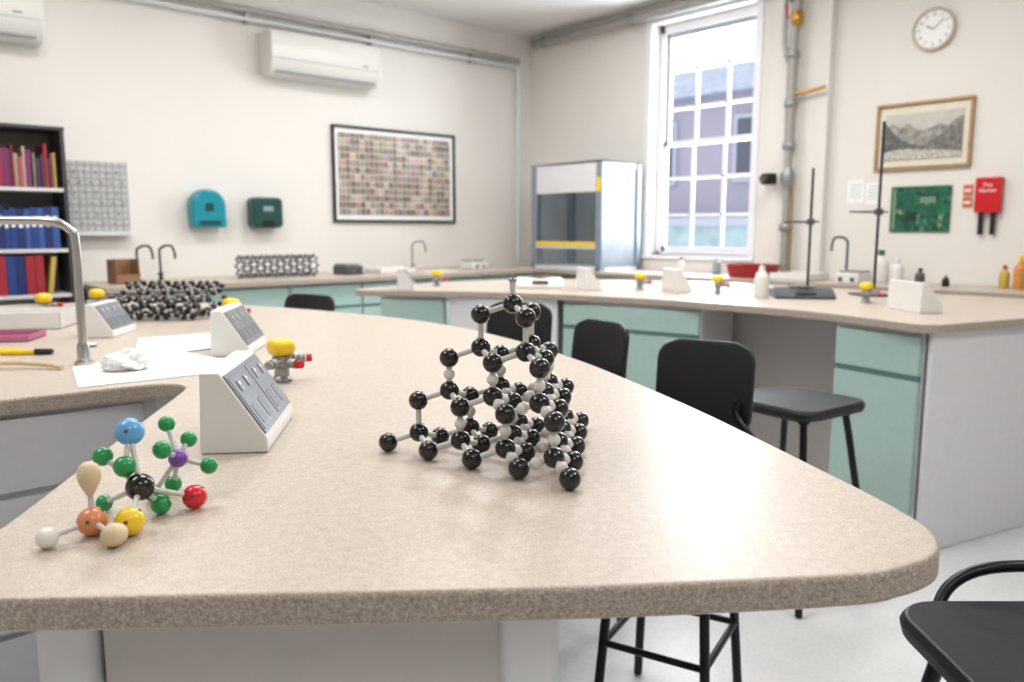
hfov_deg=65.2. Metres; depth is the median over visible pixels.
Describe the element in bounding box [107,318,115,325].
outlet
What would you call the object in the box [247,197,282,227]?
soap dispenser
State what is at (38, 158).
book
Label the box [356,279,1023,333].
countertop
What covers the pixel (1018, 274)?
bottle
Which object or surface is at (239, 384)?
switch
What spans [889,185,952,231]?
circuit board
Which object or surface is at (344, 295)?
base cabinet
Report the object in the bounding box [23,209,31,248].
book
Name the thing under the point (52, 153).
book
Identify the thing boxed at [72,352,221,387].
paper sheet
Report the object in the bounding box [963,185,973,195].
safety sign
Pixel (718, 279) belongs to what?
tap
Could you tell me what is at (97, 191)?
drying rack
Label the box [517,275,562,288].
laboratory balance
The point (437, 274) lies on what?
tap
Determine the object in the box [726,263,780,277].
bowl
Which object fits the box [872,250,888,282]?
bottle
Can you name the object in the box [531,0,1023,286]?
wall
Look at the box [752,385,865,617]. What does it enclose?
stool
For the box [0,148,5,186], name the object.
book
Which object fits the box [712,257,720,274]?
bottle
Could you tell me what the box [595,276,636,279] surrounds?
base cabinet
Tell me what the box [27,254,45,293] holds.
book
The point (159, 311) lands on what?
model
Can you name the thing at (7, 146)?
book
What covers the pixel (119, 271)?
cardboard box
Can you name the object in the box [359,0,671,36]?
ceiling
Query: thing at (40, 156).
book
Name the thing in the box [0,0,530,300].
wall
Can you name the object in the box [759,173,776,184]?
camera
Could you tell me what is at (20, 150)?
book
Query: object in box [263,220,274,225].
outlet
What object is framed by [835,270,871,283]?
hotplate
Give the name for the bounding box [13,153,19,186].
book
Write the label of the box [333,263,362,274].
hotplate
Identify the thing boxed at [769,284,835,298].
stand base
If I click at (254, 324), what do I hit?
outlet
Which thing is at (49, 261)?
book
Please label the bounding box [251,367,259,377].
switch
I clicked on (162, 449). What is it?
model
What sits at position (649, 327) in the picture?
base cabinet
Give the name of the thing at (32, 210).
book
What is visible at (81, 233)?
drip tray
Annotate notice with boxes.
[847,180,864,202]
[865,182,878,203]
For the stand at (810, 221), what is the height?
0.700 m
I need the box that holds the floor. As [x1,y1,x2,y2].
[558,525,1023,681]
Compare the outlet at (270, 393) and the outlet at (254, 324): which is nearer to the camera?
the outlet at (270, 393)
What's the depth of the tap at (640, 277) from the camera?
4.79 m
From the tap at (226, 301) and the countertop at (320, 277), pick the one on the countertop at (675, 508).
the tap at (226, 301)
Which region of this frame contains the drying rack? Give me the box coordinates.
[66,160,132,235]
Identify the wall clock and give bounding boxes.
[912,7,956,50]
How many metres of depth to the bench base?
0.87 m
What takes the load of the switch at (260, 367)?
attached to the pod at (243, 409)
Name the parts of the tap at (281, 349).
knob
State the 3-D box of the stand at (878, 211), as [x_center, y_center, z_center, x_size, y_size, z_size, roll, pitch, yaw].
[1.921,-0.705,4.309,0.232,0.920,0.200,0,8,-1]
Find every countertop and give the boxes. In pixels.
[0,302,939,631]
[83,264,1023,298]
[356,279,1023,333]
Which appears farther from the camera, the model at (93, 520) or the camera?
the camera
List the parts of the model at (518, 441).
bond rod, bond rod, bond rod, bond rod, bond rod, bond rod, bond rod, bond rod, bond rod, bond rod, bond rod, bond rod, bond rod, bond rod, bond rod, bond rod, bond rod, bond rod, bond rod, bond rod, bond rod, bond rod, bond rod, bond rod, bond rod, bond rod, bond rod, bond rod, bond rod, bond rod, bond rod, bond rod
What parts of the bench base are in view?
drawer, drawer, corner post, drawer, panel, corner post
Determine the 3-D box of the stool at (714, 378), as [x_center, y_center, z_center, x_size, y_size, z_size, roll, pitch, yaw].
[0.433,0.505,2.087,0.460,0.976,0.444,5,9,30]
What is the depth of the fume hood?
7.13 m
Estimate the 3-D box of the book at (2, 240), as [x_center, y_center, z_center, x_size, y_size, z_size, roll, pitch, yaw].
[-3.250,-0.715,5.042,0.040,0.269,0.242,-7,10,-41]
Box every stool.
[284,293,334,311]
[486,301,552,344]
[571,318,628,620]
[594,338,759,681]
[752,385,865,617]
[899,560,1023,681]
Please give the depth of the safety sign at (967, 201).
5.19 m
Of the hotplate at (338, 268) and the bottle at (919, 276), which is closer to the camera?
the bottle at (919, 276)
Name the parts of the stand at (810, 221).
rod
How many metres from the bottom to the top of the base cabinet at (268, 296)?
0.887 m
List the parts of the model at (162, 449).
bond rod, bond rod, bond rod, bond rod, bond rod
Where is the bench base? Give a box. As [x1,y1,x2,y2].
[0,398,558,681]
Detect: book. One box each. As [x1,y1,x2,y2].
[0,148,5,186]
[0,157,2,186]
[0,206,4,248]
[0,255,8,295]
[2,148,8,186]
[2,208,18,248]
[2,210,10,248]
[3,145,15,186]
[3,255,17,295]
[6,148,11,186]
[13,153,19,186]
[14,255,27,294]
[15,146,26,186]
[16,209,25,248]
[17,156,23,186]
[19,254,36,294]
[21,207,38,248]
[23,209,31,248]
[24,150,31,186]
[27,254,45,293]
[29,152,33,186]
[31,153,35,187]
[34,154,45,187]
[34,157,39,187]
[35,144,48,187]
[36,207,53,248]
[36,208,45,248]
[38,158,41,187]
[44,256,56,293]
[47,153,53,187]
[47,159,51,187]
[50,207,60,248]
[51,152,56,187]
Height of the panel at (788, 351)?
0.887 m
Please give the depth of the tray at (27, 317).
2.89 m
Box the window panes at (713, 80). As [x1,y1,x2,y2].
[666,60,754,247]
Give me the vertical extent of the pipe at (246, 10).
2.029 m
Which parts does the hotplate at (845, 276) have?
plate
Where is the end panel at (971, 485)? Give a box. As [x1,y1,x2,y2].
[916,327,1023,547]
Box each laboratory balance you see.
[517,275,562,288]
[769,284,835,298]
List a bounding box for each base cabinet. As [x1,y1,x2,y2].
[86,289,205,302]
[205,285,287,307]
[288,282,361,313]
[360,279,424,315]
[380,296,445,324]
[424,276,480,324]
[449,297,563,354]
[481,273,531,279]
[563,301,733,390]
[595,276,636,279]
[829,322,928,519]
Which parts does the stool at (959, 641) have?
leg, seat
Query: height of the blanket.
0.360 m
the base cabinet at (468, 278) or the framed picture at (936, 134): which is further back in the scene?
the base cabinet at (468, 278)
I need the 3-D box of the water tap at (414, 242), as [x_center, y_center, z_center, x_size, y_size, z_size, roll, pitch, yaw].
[-0.828,-0.762,7.116,0.149,0.262,0.075,-3,8,-21]
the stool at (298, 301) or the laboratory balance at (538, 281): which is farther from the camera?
the laboratory balance at (538, 281)
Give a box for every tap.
[0,216,97,365]
[29,293,63,306]
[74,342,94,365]
[84,289,114,303]
[135,245,153,280]
[157,244,175,279]
[222,298,250,312]
[264,338,311,381]
[411,240,425,266]
[432,270,447,285]
[635,273,651,289]
[712,275,730,293]
[830,236,848,269]
[859,282,881,302]
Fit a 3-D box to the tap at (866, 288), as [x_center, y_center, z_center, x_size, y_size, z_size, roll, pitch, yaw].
[1.764,-0.238,3.926,0.104,0.100,0.105,0,8,0]
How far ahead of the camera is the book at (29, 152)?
5.06 m
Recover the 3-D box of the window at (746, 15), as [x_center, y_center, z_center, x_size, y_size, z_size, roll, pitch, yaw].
[1.670,-1.718,6.780,0.080,1.978,1.018,-7,10,-41]
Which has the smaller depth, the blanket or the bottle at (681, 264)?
the blanket
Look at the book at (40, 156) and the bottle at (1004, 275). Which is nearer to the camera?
the bottle at (1004, 275)
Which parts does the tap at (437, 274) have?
knob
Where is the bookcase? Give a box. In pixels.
[0,122,74,305]
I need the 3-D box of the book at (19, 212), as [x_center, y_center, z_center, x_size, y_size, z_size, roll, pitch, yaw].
[-3.164,-0.716,5.118,0.038,0.248,0.242,-7,10,-41]
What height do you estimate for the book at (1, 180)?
0.236 m
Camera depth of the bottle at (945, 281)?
5.06 m
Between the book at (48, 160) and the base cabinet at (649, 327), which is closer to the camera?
the base cabinet at (649, 327)
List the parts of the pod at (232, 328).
socket plate, socket plate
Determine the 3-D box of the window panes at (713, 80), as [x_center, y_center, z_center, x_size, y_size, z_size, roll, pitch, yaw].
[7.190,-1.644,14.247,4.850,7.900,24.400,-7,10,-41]
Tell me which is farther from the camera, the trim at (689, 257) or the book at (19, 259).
the trim at (689, 257)
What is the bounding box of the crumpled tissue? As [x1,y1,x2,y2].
[99,346,153,370]
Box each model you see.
[35,461,127,548]
[92,418,206,535]
[108,280,227,319]
[146,416,217,501]
[234,254,318,278]
[379,274,588,489]
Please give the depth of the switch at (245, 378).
1.35 m
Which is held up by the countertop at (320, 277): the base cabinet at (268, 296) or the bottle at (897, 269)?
the bottle at (897, 269)
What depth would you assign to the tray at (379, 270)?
6.64 m
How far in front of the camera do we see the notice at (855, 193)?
5.73 m
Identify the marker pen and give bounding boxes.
[0,349,53,354]
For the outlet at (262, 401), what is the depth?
1.36 m
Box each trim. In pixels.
[640,254,753,261]
[642,0,764,257]
[762,0,837,271]
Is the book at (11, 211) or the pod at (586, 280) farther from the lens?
the book at (11, 211)
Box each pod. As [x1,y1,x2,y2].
[85,299,135,337]
[199,350,291,453]
[210,303,265,356]
[397,266,414,289]
[576,267,600,290]
[662,268,691,292]
[887,280,942,313]
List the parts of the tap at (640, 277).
knob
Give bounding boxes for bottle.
[677,257,684,272]
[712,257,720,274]
[754,259,773,297]
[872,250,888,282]
[890,258,903,279]
[914,268,924,282]
[941,275,949,286]
[998,265,1009,287]
[1012,256,1023,288]
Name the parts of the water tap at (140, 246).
spout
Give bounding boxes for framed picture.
[330,124,455,222]
[873,95,975,171]
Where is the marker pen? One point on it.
(2, 351)
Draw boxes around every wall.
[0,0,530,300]
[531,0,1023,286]
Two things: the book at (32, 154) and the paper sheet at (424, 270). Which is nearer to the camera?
the book at (32, 154)
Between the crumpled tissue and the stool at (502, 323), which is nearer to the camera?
the crumpled tissue
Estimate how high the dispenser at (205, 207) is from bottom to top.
0.285 m
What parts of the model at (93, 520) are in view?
bond rod, bond rod, bond rod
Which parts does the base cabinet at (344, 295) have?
drawer, door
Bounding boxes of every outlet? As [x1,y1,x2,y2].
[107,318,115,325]
[240,329,249,339]
[244,327,252,337]
[249,324,257,333]
[251,401,267,422]
[252,322,260,331]
[257,395,273,414]
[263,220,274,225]
[265,387,280,406]
[271,382,284,400]
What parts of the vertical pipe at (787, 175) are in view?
valve handle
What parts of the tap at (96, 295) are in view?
knob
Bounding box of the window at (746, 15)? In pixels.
[656,5,756,256]
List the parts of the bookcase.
panel, shelf, shelf, shelf, panel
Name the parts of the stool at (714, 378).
leg, leg, leg, backrest, leg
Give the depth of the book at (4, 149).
4.96 m
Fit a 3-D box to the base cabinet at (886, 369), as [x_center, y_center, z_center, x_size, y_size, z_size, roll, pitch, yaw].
[1.649,0.370,3.415,0.360,0.887,0.408,-4,9,-28]
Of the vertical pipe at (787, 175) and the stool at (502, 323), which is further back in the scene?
the vertical pipe at (787, 175)
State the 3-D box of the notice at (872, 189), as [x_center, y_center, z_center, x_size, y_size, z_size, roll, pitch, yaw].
[2.546,-1.040,5.638,0.004,0.150,0.105,-7,10,-41]
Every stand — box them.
[783,168,819,283]
[848,121,887,296]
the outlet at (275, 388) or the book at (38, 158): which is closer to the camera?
the outlet at (275, 388)
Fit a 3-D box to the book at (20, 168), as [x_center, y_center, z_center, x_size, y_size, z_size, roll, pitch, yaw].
[-3.140,-1.069,5.084,0.019,0.188,0.210,-7,10,-41]
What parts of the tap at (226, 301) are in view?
knob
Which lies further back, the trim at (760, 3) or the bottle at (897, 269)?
the trim at (760, 3)
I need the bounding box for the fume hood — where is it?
[531,160,641,271]
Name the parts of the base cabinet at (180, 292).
drawer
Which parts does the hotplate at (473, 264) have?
plate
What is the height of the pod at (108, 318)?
0.110 m
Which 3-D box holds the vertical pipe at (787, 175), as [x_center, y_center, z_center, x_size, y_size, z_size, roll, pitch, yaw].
[2.116,-1.611,5.851,0.118,2.243,0.352,-7,10,-41]
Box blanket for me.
[973,177,1003,234]
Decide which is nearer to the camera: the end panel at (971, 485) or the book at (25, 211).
the end panel at (971, 485)
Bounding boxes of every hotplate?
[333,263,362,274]
[460,259,486,269]
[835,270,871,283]
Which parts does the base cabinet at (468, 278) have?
door, drawer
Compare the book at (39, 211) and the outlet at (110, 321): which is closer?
the outlet at (110, 321)
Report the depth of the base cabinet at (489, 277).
7.12 m
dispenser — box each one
[187,189,226,226]
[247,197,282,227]
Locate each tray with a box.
[0,307,76,329]
[0,329,45,341]
[78,231,132,235]
[364,267,415,273]
[769,271,828,280]
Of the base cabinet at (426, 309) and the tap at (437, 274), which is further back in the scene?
the tap at (437, 274)
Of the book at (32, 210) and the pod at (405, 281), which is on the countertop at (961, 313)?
the pod at (405, 281)
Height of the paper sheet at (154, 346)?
0.001 m
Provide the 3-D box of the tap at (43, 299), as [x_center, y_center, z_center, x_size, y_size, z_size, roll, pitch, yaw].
[-1.885,-0.142,3.235,0.104,0.100,0.105,0,8,0]
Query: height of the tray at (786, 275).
0.050 m
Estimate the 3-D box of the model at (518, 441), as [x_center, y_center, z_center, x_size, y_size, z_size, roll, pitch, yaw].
[-0.048,0.037,1.272,0.333,0.288,0.375,1,8,7]
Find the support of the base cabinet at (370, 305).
on the floor
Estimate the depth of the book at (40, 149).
5.10 m
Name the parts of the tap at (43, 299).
knob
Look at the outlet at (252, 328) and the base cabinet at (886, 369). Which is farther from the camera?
the base cabinet at (886, 369)
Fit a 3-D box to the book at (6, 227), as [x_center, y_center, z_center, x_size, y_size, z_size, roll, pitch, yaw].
[-3.222,-0.707,5.068,0.031,0.244,0.242,-7,10,-41]
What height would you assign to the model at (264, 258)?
0.173 m
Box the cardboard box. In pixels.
[106,259,139,283]
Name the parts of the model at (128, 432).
bond rod, bond rod, bond rod, bond rod, bond rod, bond rod, bond rod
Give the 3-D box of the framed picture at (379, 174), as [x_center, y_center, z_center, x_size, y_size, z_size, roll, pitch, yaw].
[-1.028,-1.472,7.163,1.290,0.813,0.030,-7,10,-41]
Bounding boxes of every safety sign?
[962,197,972,207]
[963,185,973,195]
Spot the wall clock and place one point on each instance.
(935, 27)
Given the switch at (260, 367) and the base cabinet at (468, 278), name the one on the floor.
the base cabinet at (468, 278)
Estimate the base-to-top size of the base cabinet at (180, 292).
0.887 m
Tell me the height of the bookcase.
1.929 m
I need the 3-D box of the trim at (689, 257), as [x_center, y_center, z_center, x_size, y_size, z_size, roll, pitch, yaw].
[1.588,-0.713,6.846,0.140,0.030,1.140,-7,10,-41]
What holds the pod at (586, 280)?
on the countertop at (961, 313)
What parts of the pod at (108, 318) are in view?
socket plate, socket plate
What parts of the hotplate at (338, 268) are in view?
plate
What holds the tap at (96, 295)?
on the countertop at (675, 508)
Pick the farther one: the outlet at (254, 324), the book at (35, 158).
the book at (35, 158)
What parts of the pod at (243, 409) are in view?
socket plate, socket plate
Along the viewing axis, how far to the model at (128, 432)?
0.99 m
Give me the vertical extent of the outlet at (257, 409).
0.032 m
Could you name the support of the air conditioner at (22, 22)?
attached to the wall at (181, 98)
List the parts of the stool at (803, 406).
leg, leg, seat frame, seat, leg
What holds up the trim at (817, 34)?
attached to the wall at (588, 92)
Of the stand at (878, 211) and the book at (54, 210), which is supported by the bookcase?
the book at (54, 210)
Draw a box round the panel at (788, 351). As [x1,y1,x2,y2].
[733,312,838,473]
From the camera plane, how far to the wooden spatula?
2.06 m
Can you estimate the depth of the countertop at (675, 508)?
0.99 m
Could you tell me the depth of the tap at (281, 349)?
1.88 m
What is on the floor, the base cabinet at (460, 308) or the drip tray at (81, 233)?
the base cabinet at (460, 308)
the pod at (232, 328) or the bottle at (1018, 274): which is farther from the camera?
the bottle at (1018, 274)
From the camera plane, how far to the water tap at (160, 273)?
5.72 m
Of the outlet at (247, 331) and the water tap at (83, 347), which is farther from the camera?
the outlet at (247, 331)
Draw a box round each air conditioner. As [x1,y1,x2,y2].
[0,0,44,46]
[259,28,379,89]
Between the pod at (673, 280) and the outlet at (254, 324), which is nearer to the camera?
the outlet at (254, 324)
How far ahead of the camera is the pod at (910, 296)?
3.47 m
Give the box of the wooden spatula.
[0,360,63,369]
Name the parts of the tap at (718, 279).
knob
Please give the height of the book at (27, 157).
0.231 m
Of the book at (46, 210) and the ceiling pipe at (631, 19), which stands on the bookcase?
the book at (46, 210)
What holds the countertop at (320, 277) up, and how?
attached to the wall at (588, 92)
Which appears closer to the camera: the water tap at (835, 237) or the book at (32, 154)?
the book at (32, 154)
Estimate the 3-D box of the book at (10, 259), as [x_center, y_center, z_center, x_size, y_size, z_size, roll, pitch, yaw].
[-3.219,-0.423,5.112,0.050,0.250,0.240,-7,10,-41]
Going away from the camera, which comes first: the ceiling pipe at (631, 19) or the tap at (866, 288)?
the tap at (866, 288)
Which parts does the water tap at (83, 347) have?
lever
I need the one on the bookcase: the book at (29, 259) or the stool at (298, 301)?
the book at (29, 259)
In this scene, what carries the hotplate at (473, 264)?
on the countertop at (320, 277)
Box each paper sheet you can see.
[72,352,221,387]
[136,333,210,356]
[424,270,455,271]
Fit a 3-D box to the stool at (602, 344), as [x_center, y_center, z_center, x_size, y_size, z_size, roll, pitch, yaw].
[0.131,0.431,2.621,0.457,0.976,0.460,-5,10,-34]
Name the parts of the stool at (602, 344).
backrest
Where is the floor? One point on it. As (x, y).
(856, 643)
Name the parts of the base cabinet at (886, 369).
door, drawer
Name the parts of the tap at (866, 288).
knob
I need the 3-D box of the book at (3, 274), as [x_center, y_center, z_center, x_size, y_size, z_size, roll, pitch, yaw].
[-3.258,-0.418,5.077,0.050,0.250,0.240,-7,10,-41]
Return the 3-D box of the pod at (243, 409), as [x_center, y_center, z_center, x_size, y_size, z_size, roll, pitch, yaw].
[-0.458,0.098,1.395,0.105,0.130,0.250,-1,8,-6]
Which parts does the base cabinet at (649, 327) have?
door, drawer, door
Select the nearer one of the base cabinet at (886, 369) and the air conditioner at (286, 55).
the base cabinet at (886, 369)
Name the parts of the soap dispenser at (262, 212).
label plate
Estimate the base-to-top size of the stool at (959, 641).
0.976 m
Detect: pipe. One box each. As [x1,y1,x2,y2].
[130,0,520,263]
[531,0,729,48]
[778,0,825,271]
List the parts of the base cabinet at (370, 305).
door, drawer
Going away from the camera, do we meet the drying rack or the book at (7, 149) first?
the book at (7, 149)
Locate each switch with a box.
[235,379,245,390]
[242,374,251,384]
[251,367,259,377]
[257,363,264,372]
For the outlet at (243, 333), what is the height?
0.032 m
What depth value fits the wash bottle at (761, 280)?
4.20 m
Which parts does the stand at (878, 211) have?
plate, rod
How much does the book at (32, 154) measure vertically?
0.214 m
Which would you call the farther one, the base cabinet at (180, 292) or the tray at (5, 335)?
the base cabinet at (180, 292)
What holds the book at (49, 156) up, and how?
on the bookcase
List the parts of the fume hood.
corner post, glass, sash rail, sash handle, header panel, corner post, panel, floor panel, panel, corner post, frame, glass, frame, corner post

